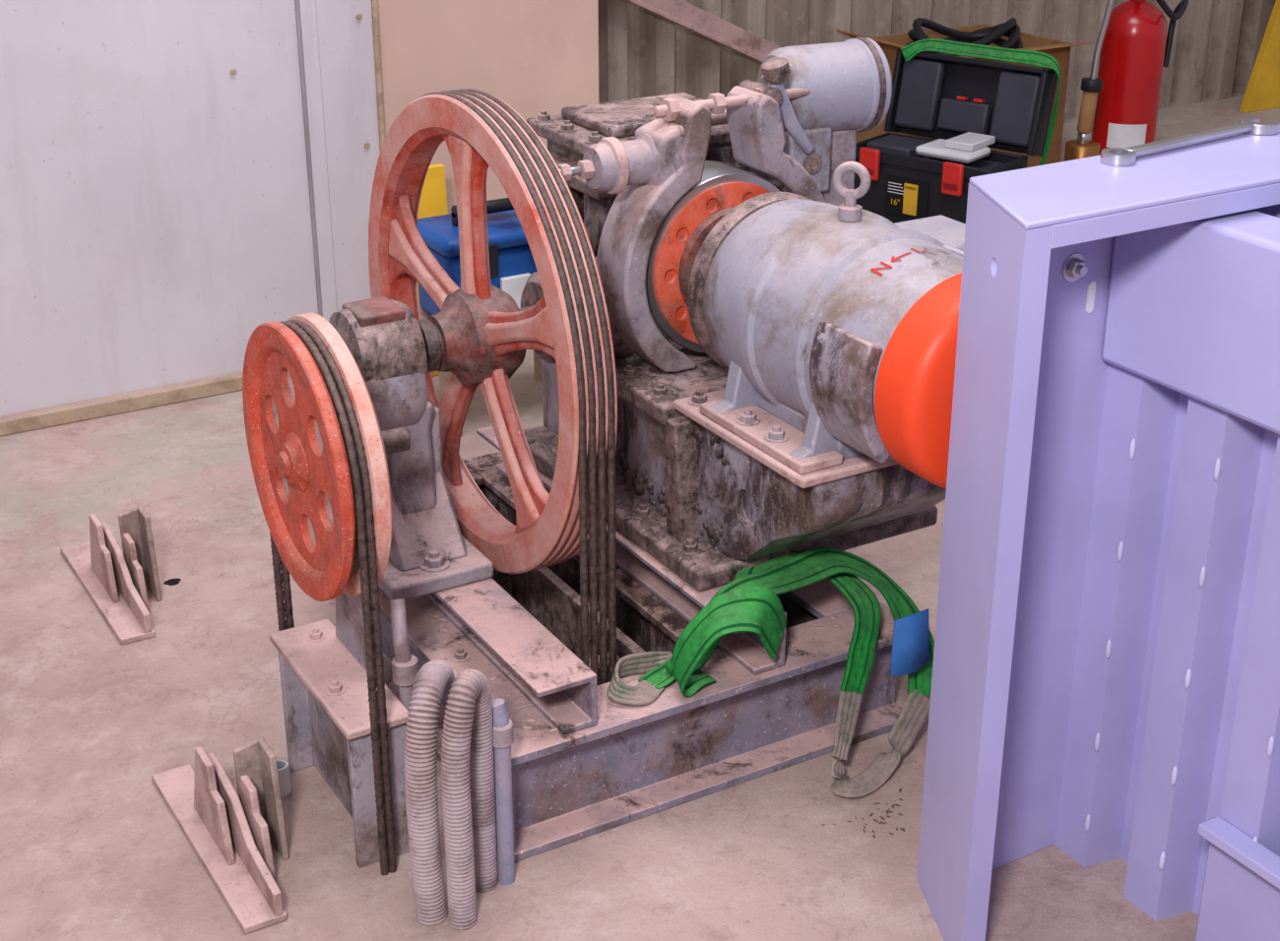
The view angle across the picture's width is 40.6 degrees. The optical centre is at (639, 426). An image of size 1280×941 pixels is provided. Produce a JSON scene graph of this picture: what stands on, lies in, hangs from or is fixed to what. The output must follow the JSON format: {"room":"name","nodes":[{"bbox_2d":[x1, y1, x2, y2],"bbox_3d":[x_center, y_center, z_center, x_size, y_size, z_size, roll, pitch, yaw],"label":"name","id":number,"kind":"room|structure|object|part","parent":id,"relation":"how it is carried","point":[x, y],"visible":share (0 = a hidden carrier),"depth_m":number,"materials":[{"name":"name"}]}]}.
{"room":"plant room","nodes":[
{"label":"plant room","id":0,"kind":"room"},
{"bbox_2d":[0,0,380,416],"bbox_3d":[-2.815,-0.898,1.893,5.262,2.700,0.120,-13,26,-28],"label":"wall","id":1,"kind":"structure","parent":0,"point":[155,204],"depth_m":3.23,"materials":[{"name":"white paint"}]},
{"bbox_2d":[0,371,243,436],"bbox_3d":[-2.777,0.359,2.348,5.262,0.030,0.030,-13,26,-28],"label":"baseboard","id":2,"kind":"structure","parent":1,"relation":"attached to","point":[87,410],"depth_m":3.30,"materials":[{"name":"brown wood"}]},
{"bbox_2d":[230,67,236,74],"bbox_3d":[-0.757,-0.661,3.220,0.012,0.012,0.003,-13,26,-28],"label":"screw","id":3,"kind":"object","parent":1,"relation":"attached to","point":[232,71],"visible":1,"depth_m":3.22,"materials":[{"name":"beige metal"}]},
{"bbox_2d":[294,0,321,316],"bbox_3d":[-0.643,-1.375,2.996,0.005,2.670,0.006,-13,26,-28],"label":"strip","id":4,"kind":"object","parent":1,"relation":"attached to","point":[295,1],"depth_m":3.35,"materials":[{"name":"grey metal"}]},
{"bbox_2d":[298,0,337,321],"bbox_3d":[-0.625,-1.379,3.007,0.032,2.670,0.004,-13,26,-28],"label":"panel seam","id":5,"kind":"object","parent":1,"relation":"attached to","point":[307,8],"visible":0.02,"depth_m":3.36,"materials":[{"name":"white paint"}]},
{"bbox_2d":[371,0,384,150],"bbox_3d":[-0.529,-1.173,3.201,0.010,2.200,0.088,-13,26,-28],"label":"door frame","id":6,"kind":"structure","parent":1,"relation":"in","point":[374,12],"depth_m":3.36,"materials":[{"name":"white wood"}]},
{"bbox_2d":[377,0,599,214],"bbox_3d":[-0.318,-1.236,3.324,0.502,2.180,0.065,-13,26,-28],"label":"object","id":7,"kind":"structure","parent":1,"relation":"in","point":[535,56],"depth_m":3.50,"materials":[{"name":"beige paint"}]},
{"bbox_2d":[0,92,1279,940],"bbox_3d":[0.788,0.575,1.997,11.000,0.100,8.000,-13,26,-28],"label":"floor","id":8,"kind":"structure","parent":0,"point":[91,849],"depth_m":2.15,"materials":[{"name":"concrete"}]},
{"bbox_2d":[60,506,162,644],"bbox_3d":[-0.797,0.188,2.621,0.095,0.135,0.345,-13,26,-28],"label":"bracket","id":9,"kind":"object","parent":8,"relation":"on","point":[116,581],"visible":1,"depth_m":2.59,"materials":[{"name":"metal"}]},
{"bbox_3d":[-0.814,0.249,2.636,0.050,0.010,0.346,-13,26,-29],"label":"plate","id":10,"kind":"part","parent":9,"relation":"part of","materials":[{"name":"metal"}]},
{"bbox_3d":[-0.780,0.213,2.598,0.010,0.085,0.274,-13,26,-28],"label":"plate","id":11,"kind":"part","parent":9,"relation":"part of","materials":[{"name":"metal"}]},
{"bbox_2d":[163,578,180,585],"bbox_3d":[-0.721,0.240,2.669,0.026,0.002,0.020,-13,26,-28],"label":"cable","id":12,"kind":"object","parent":8,"relation":"on","point":[171,582],"visible":1,"depth_m":2.67,"materials":[{"name":"black rubber"}]},
{"bbox_2d":[151,737,289,934],"bbox_3d":[-0.486,0.432,2.035,0.095,0.135,0.345,-13,26,-28],"label":"bracket","id":13,"kind":"object","parent":8,"relation":"on","point":[230,834],"visible":1,"depth_m":2.01,"materials":[{"name":"metal"}]},
{"bbox_3d":[-0.469,0.458,2.012,0.010,0.085,0.274,-13,26,-28],"label":"plate","id":14,"kind":"part","parent":13,"relation":"part of","materials":[{"name":"metal"}]},
{"bbox_2d":[276,760,290,797],"bbox_3d":[-0.447,0.437,2.147,0.024,0.040,0.024,-13,26,-28],"label":"pipe stub","id":15,"kind":"object","parent":8,"relation":"on","point":[283,766],"visible":0.53,"depth_m":2.14,"materials":[{"name":"grey metal"}]},
{"bbox_2d":[269,619,409,868],"bbox_3d":[-0.359,0.373,2.087,0.079,0.203,0.262,-13,26,-28],"label":"steel beam","id":16,"kind":"structure","parent":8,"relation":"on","point":[325,691],"depth_m":2.05,"materials":[{"name":"metal"}]},
{"bbox_2d":[306,633,325,641],"bbox_3d":[-0.398,0.259,2.129,0.024,0.002,0.024,-13,26,-28],"label":"washer","id":17,"kind":"object","parent":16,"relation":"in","point":[310,637],"depth_m":2.12,"materials":[{"name":"metal"}]},
{"bbox_2d":[324,686,345,696],"bbox_3d":[-0.354,0.307,2.014,0.024,0.002,0.024,-13,26,-28],"label":"washer","id":18,"kind":"object","parent":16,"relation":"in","point":[329,690],"depth_m":2.01,"materials":[{"name":"metal"}]},
{"bbox_3d":[-0.359,0.296,2.055,0.079,0.011,0.262,-13,26,-28],"label":"post plate","id":19,"kind":"part","parent":16,"relation":"part of","materials":[{"name":"metal"}]},
{"bbox_2d":[388,598,418,711],"bbox_3d":[-0.276,0.341,2.033,0.030,0.304,0.048,-13,26,-28],"label":"pipe","id":20,"kind":"object","parent":8,"relation":"on","point":[405,666],"visible":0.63,"depth_m":1.98,"materials":[{"name":"grey metal"}]},
{"bbox_2d":[416,163,447,376],"bbox_3d":[-0.408,-0.304,3.417,0.083,0.430,0.015,-13,26,-28],"label":"board","id":21,"kind":"object","parent":8,"relation":"on","point":[433,199],"visible":0.24,"depth_m":3.35,"materials":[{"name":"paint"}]},
{"bbox_2d":[404,659,497,930],"bbox_3d":[-0.207,0.385,1.938,0.092,0.298,0.182,1,23,2],"label":"conduit","id":22,"kind":"object","parent":8,"relation":"on","point":[461,705],"visible":1,"depth_m":1.88,"materials":[{"name":"grey plastic"}]},
{"bbox_2d":[418,304,542,436],"bbox_3d":[-0.271,-0.130,3.304,0.330,0.195,0.220,-13,26,-28],"label":"stand","id":23,"kind":"object","parent":8,"relation":"on","point":[444,377],"visible":0.04,"depth_m":3.24,"materials":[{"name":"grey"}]},
{"bbox_3d":[-0.348,-0.065,3.175,0.030,0.175,0.030,-13,26,-28],"label":"leg","id":24,"kind":"part","parent":23,"relation":"part of","materials":[{"name":"brown wood"}]},
{"bbox_2d":[416,197,537,316],"bbox_3d":[-0.267,-0.315,3.210,0.280,0.216,0.190,-13,26,-28],"label":"tool case","id":25,"kind":"object","parent":23,"relation":"on","point":[511,259],"visible":0.3,"depth_m":3.14,"materials":[{"name":"plastic"}]},
{"bbox_3d":[-0.332,-0.379,3.148,0.015,0.025,0.020,-13,26,-28],"label":"handle post","id":26,"kind":"part","parent":25,"relation":"part of","materials":[{"name":"black plastic"}]},
{"bbox_3d":[-0.270,-0.366,3.193,0.280,0.033,0.180,-13,26,-28],"label":"lid","id":27,"kind":"part","parent":25,"relation":"part of","materials":[{"name":"blue plastic"}]},
{"bbox_3d":[-0.270,-0.405,3.177,0.160,0.024,0.024,-13,26,-28],"label":"handle","id":28,"kind":"part","parent":25,"relation":"part of","materials":[{"name":"black plastic"}]},
{"bbox_2d":[500,272,530,308],"bbox_3d":[-0.226,-0.242,3.165,0.060,0.070,0.012,-13,26,-28],"label":"vent","id":29,"kind":"object","parent":25,"relation":"attached to","point":[513,284],"depth_m":3.15,"materials":[{"name":"white plastic"}]},
{"bbox_3d":[-0.193,-0.176,3.441,0.030,0.175,0.030,-13,26,-28],"label":"leg","id":30,"kind":"part","parent":23,"relation":"part of","materials":[{"name":"brown wood"}]},
{"bbox_2d":[492,699,514,885],"bbox_3d":[-0.154,0.413,1.949,0.027,0.237,0.028,-13,26,-28],"label":"conduit pipe","id":31,"kind":"object","parent":8,"relation":"on","point":[503,736],"visible":0.95,"depth_m":1.94,"materials":[{"name":"grey plastic"}]},
{"bbox_2d":[378,419,901,862],"bbox_3d":[-0.097,0.213,2.436,0.595,0.230,0.805,-13,26,-28],"label":"base frame","id":32,"kind":"object","parent":8,"relation":"on","point":[585,763],"visible":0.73,"depth_m":2.17,"materials":[{"name":"metal"}]},
{"bbox_2d":[328,296,493,600],"bbox_3d":[-0.313,0.004,2.227,0.142,0.350,0.260,-13,26,-28],"label":"pedestal","id":33,"kind":"object","parent":32,"relation":"on","point":[429,553],"visible":0.72,"depth_m":2.18,"materials":[{"name":"grey metal"}]},
{"bbox_2d":[242,313,410,876],"bbox_3d":[-0.336,0.169,2.026,0.152,0.628,0.324,-13,26,-28],"label":"pulley","id":34,"kind":"object","parent":33,"relation":"attached to","point":[318,449],"visible":0.91,"depth_m":1.91,"materials":[{"name":"red paint"}]},
{"bbox_2d":[419,559,449,573],"bbox_3d":[-0.262,0.176,2.206,0.038,0.003,0.038,-13,26,-28],"label":"washer","id":35,"kind":"object","parent":33,"relation":"in","point":[425,565],"depth_m":2.19,"materials":[{"name":"grey metal"}]},
{"bbox_2d":[450,653,469,662],"bbox_3d":[-0.226,0.290,2.176,0.024,0.002,0.024,-13,26,-28],"label":"washer","id":36,"kind":"object","parent":32,"relation":"in","point":[455,658],"depth_m":2.17,"materials":[{"name":"grey metal"}]},
{"bbox_3d":[-0.121,0.266,2.459,0.015,0.115,0.620,-13,26,-28],"label":"pit rail","id":37,"kind":"part","parent":32,"relation":"part of","materials":[{"name":"grey metal"}]},
{"bbox_2d":[523,341,946,590],"bbox_3d":[0.144,0.011,2.358,0.393,0.220,0.700,-13,26,-28],"label":"bed","id":38,"kind":"object","parent":32,"relation":"on","point":[704,501],"visible":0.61,"depth_m":2.21,"materials":[{"name":"metal"}]},
{"bbox_2d":[619,372,639,379],"bbox_3d":[-0.014,-0.069,2.299,0.027,0.002,0.027,-13,26,-28],"label":"washer","id":39,"kind":"object","parent":38,"relation":"in","point":[622,375],"depth_m":2.29,"materials":[{"name":"grey metal"}]},
{"bbox_2d":[520,92,754,363],"bbox_3d":[-0.006,-0.282,2.437,0.405,0.301,0.327,-13,26,-28],"label":"worm gearbox","id":40,"kind":"object","parent":38,"relation":"on","point":[568,134],"visible":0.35,"depth_m":2.39,"materials":[{"name":"paint"}]},
{"bbox_2d":[368,92,617,574],"bbox_3d":[-0.161,-0.129,2.266,0.310,0.622,0.622,-13,26,-28],"label":"pulley","id":41,"kind":"object","parent":40,"relation":"attached to","point":[480,335],"visible":0.81,"depth_m":2.18,"materials":[{"name":"red paint"}]},
{"bbox_2d":[416,88,616,685],"bbox_3d":[-0.207,-0.034,2.276,0.049,0.810,0.628,-13,26,-28],"label":"ropes","id":42,"kind":"object","parent":41,"relation":"hanging from","point":[610,448],"visible":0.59,"depth_m":2.02,"materials":[{"name":"metal"}]},
{"bbox_2d":[534,118,553,123],"bbox_3d":[-0.136,-0.435,2.458,0.027,0.002,0.027,-13,26,-28],"label":"washer","id":43,"kind":"object","parent":40,"relation":"in","point":[537,120],"depth_m":2.45,"materials":[{"name":"grey metal"}]},
{"bbox_2d":[557,128,576,132],"bbox_3d":[-0.101,-0.412,2.402,0.027,0.002,0.027,-13,26,-28],"label":"washer","id":44,"kind":"object","parent":40,"relation":"in","point":[559,130],"depth_m":2.40,"materials":[{"name":"grey metal"}]},
{"bbox_2d":[584,139,598,144],"bbox_3d":[-0.060,-0.385,2.338,0.027,0.002,0.027,-13,26,-28],"label":"washer","id":45,"kind":"object","parent":40,"relation":"in","point":[587,142],"depth_m":2.33,"materials":[{"name":"grey metal"}]},
{"bbox_2d":[632,513,653,519],"bbox_3d":[0.003,0.118,2.313,0.030,0.002,0.030,-13,26,-28],"label":"washer","id":46,"kind":"object","parent":38,"relation":"in","point":[634,516],"depth_m":2.30,"materials":[{"name":"grey metal"}]},
{"bbox_2d":[678,545,702,555],"bbox_3d":[0.064,0.158,2.217,0.030,0.002,0.030,-13,26,-28],"label":"washer","id":47,"kind":"object","parent":38,"relation":"in","point":[682,549],"depth_m":2.21,"materials":[{"name":"grey metal"}]},
{"bbox_2d":[557,37,892,372],"bbox_3d":[0.097,-0.299,2.327,0.536,0.400,0.158,-13,26,-28],"label":"drum brake","id":48,"kind":"object","parent":38,"relation":"on","point":[806,106],"visible":0.66,"depth_m":2.25,"materials":[{"name":"metal"}]},
{"bbox_3d":[-0.085,-0.319,2.162,0.075,0.012,0.012,-13,26,-28],"label":"spring rod","id":49,"kind":"part","parent":48,"relation":"part of","materials":[{"name":"metal"}]},
{"bbox_3d":[0.017,-0.246,2.257,0.129,0.355,0.080,-13,26,-28],"label":"brake arm","id":50,"kind":"part","parent":48,"relation":"part of","materials":[{"name":"grey metal"}]},
{"bbox_3d":[0.113,-0.421,2.346,0.170,0.018,0.018,-13,26,-28],"label":"rod","id":51,"kind":"part","parent":48,"relation":"part of","materials":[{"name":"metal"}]},
{"bbox_3d":[0.123,-0.423,2.251,0.240,0.014,0.014,-13,26,-28],"label":"release rod","id":52,"kind":"part","parent":48,"relation":"part of","materials":[{"name":"metal"}]},
{"bbox_3d":[0.177,-0.465,2.255,0.039,0.031,0.036,-13,26,-28],"label":"lever knob","id":53,"kind":"part","parent":48,"relation":"part of","materials":[{"name":"grey metal"}]},
{"bbox_3d":[0.188,-0.285,2.350,0.129,0.355,0.080,-13,26,-28],"label":"brake arm","id":54,"kind":"part","parent":48,"relation":"part of","materials":[{"name":"grey metal"}]},
{"bbox_3d":[0.201,-0.412,2.299,0.072,0.107,0.014,-13,26,-28],"label":"release lever","id":55,"kind":"part","parent":48,"relation":"part of","materials":[{"name":"grey metal"}]},
{"bbox_3d":[0.257,-0.014,2.158,0.335,0.013,0.285,-13,26,-28],"label":"motor plate","id":56,"kind":"part","parent":38,"relation":"part of","materials":[{"name":"metal"}]},
{"bbox_2d":[687,161,965,489],"bbox_3d":[0.314,-0.166,2.099,0.427,0.328,0.537,-13,26,-28],"label":"motor","id":57,"kind":"object","parent":38,"relation":"on","point":[834,329],"visible":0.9,"depth_m":1.98,"materials":[{"name":"grey paint"}]},
{"bbox_2d":[687,397,710,406],"bbox_3d":[0.075,-0.031,2.183,0.030,0.002,0.030,-13,26,-28],"label":"washer","id":58,"kind":"object","parent":57,"relation":"in","point":[695,402],"depth_m":2.17,"materials":[{"name":"grey metal"}]},
{"bbox_2d":[735,416,760,426],"bbox_3d":[0.131,-0.007,2.090,0.030,0.002,0.030,-13,26,-28],"label":"washer","id":59,"kind":"object","parent":57,"relation":"in","point":[739,420],"depth_m":2.08,"materials":[{"name":"grey metal"}]},
{"bbox_2d":[764,433,788,443],"bbox_3d":[0.161,0.013,2.042,0.030,0.002,0.030,-13,26,-28],"label":"washer","id":60,"kind":"object","parent":57,"relation":"in","point":[768,437],"depth_m":2.03,"materials":[{"name":"grey metal"}]},
{"bbox_3d":[0.384,-0.242,2.241,0.144,0.011,0.156,-13,26,-28],"label":"terminal box lid","id":61,"kind":"part","parent":57,"relation":"part of","materials":[{"name":"grey paint"}]},
{"bbox_2d":[606,547,934,798],"bbox_3d":[0.172,0.303,2.158,0.449,0.272,0.239,-13,26,-28],"label":"sling","id":62,"kind":"object","parent":32,"relation":"on","point":[750,603],"visible":0.99,"depth_m":2.16,"materials":[{"name":"green fabric"}]},
{"bbox_2d":[821,788,904,838],"bbox_3d":[0.272,0.470,2.116,0.101,0.002,0.108,2,23,5],"label":"debris","id":63,"kind":"object","parent":8,"relation":"on","point":[900,790],"visible":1,"depth_m":2.10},
{"bbox_2d":[853,48,1057,224],"bbox_3d":[0.788,-0.735,4.480,0.440,0.406,0.348,18,28,36],"label":"toolbox","id":64,"kind":"object","parent":8,"relation":"on","point":[973,106],"visible":0.9,"depth_m":4.45,"materials":[{"name":"black plastic"}]},
{"bbox_2d":[866,134,929,157],"bbox_3d":[0.676,-0.727,4.514,0.130,0.035,0.120,18,28,36],"label":"tray","id":65,"kind":"object","parent":64,"relation":"on","point":[891,146],"depth_m":4.48,"materials":[{"name":"plastic"}]},
{"bbox_3d":[0.797,-0.702,4.403,0.160,0.025,0.120,18,28,36],"label":"white dish","id":66,"kind":"part","parent":64,"relation":"part of","materials":[{"name":"plastic"}]},
{"bbox_2d":[920,156,1003,170],"bbox_3d":[0.761,-0.680,4.467,0.390,0.015,0.183,18,28,36],"label":"tray","id":67,"kind":"object","parent":64,"relation":"on","point":[987,162],"depth_m":4.43,"materials":[{"name":"plastic"}]},
{"bbox_2d":[937,97,992,134],"bbox_3d":[0.849,-0.811,4.527,0.140,0.082,0.043,18,28,36],"label":"tray","id":68,"kind":"object","parent":64,"relation":"on","point":[957,115],"depth_m":4.52,"materials":[{"name":"plastic"}]},
{"bbox_3d":[0.880,-0.854,4.551,0.440,0.217,0.059,18,28,36],"label":"lid panel","id":69,"kind":"part","parent":64,"relation":"part of","materials":[{"name":"black plastic"}]},
{"bbox_2d":[900,38,1060,165],"bbox_3d":[0.898,-0.786,4.529,0.142,0.414,0.473,-19,29,-38],"label":"strap","id":70,"kind":"object","parent":64,"relation":"attached to","point":[1021,56],"visible":0.85,"depth_m":4.46,"materials":[{"name":"green fabric"}]},
{"bbox_2d":[835,17,1091,167],"bbox_3d":[0.916,-0.951,4.975,0.563,0.423,0.454,-13,26,-28],"label":"cardboard box","id":71,"kind":"object","parent":8,"relation":"on","point":[1059,50],"depth_m":5.00,"materials":[{"name":"brown cardboard"}]},
{"bbox_3d":[0.930,-1.099,4.976,0.404,0.150,0.304,-13,26,-28],"label":"black cable coil","id":72,"kind":"part","parent":71,"relation":"part of","materials":[{"name":"black rubber"}]},
{"bbox_2d":[1064,0,1114,161],"bbox_3d":[1.184,-0.878,4.570,0.093,0.601,0.090,-13,26,-28],"label":"torch","id":73,"kind":"object","parent":8,"relation":"on","point":[1081,148],"visible":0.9,"depth_m":4.57,"materials":[{"name":"wood"},{"name":"brass"},{"name":"polished steel"}]},
{"bbox_3d":[1.183,-0.679,4.652,0.090,0.170,0.090,-13,26,-28],"label":"tank","id":74,"kind":"part","parent":73,"relation":"part of","materials":[{"name":"gold metal"}]},
{"bbox_3d":[1.187,-0.837,4.589,0.050,0.113,0.040,-13,26,-28],"label":"handle","id":75,"kind":"part","parent":73,"relation":"part of","materials":[{"name":"wood"}]},
{"bbox_2d":[916,131,1279,940],"bbox_3d":[1.048,0.227,1.627,1.160,0.828,1.158,-13,26,-28],"label":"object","id":76,"kind":"object","parent":8,"relation":"on","point":[1106,676],"visible":1,"depth_m":1.78,"materials":[{"name":"purple paint"}]},
{"bbox_3d":[0.344,0.173,1.764,0.029,0.822,0.169,-3,23,-7],"label":"panel","id":77,"kind":"part","parent":76,"relation":"part of","materials":[{"name":"purple paint"}]},
{"bbox_3d":[0.422,0.133,1.863,0.205,0.820,0.006,-13,26,-28],"label":"panel","id":78,"kind":"part","parent":76,"relation":"part of","materials":[{"name":"purple paint"}]},
{"bbox_2d":[1062,253,1085,282],"bbox_3d":[0.438,-0.161,1.746,0.030,0.030,0.002,-13,26,-28],"label":"washer","id":79,"kind":"object","parent":76,"relation":"in","point":[1073,264],"depth_m":1.74,"materials":[{"name":"metal"}]},
{"bbox_3d":[0.798,-0.317,1.863,1.159,0.006,0.168,-13,26,-28],"label":"plate","id":80,"kind":"part","parent":76,"relation":"part of","materials":[{"name":"purple paint"}]},
{"bbox_2d":[1099,117,1279,166],"bbox_3d":[0.569,-0.295,1.789,0.264,0.012,0.041,-16,27,-33],"label":"wrench","id":81,"kind":"object","parent":76,"relation":"on","point":[1114,157],"visible":1,"depth_m":1.78,"materials":[{"name":"metal"}]},
{"bbox_3d":[0.807,0.556,1.468,0.030,0.013,0.850,-13,26,-28],"label":"rail","id":82,"kind":"part","parent":76,"relation":"part of","materials":[{"name":"purple metal"}]},
{"bbox_3d":[0.876,-0.061,1.386,0.030,0.055,1.060,-13,26,-28],"label":"beam rail","id":83,"kind":"part","parent":76,"relation":"part of","materials":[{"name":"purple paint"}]},
{"bbox_2d":[1090,0,1188,155],"bbox_3d":[1.407,-1.007,4.871,0.224,0.608,0.213,5,23,13],"label":"fire extinguisher","id":84,"kind":"object","parent":8,"relation":"on","point":[1136,46],"visible":0.88,"depth_m":4.83,"materials":[{"name":"red metal"}]},
{"bbox_2d":[1239,0,1279,112],"bbox_3d":[2.254,-1.390,5.771,0.579,0.620,0.030,-13,26,-28],"label":"board","id":85,"kind":"object","parent":8,"relation":"on","point":[1262,92],"visible":1,"depth_m":5.73,"materials":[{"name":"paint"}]},
{"bbox_2d":[598,0,1275,123],"bbox_3d":[1.504,-2.283,5.211,4.950,2.700,0.110,-13,26,-28],"label":"wall","id":86,"kind":"structure","parent":0,"point":[1216,44],"depth_m":5.11,"materials":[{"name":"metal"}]},
{"bbox_2d":[624,0,780,63],"bbox_3d":[0.202,-1.090,4.739,0.793,0.422,0.065,-13,26,-28],"label":"brace","id":87,"kind":"object","parent":86,"relation":"attached to","point":[689,17],"visible":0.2,"depth_m":4.73,"materials":[{"name":"metal"}]}
]}

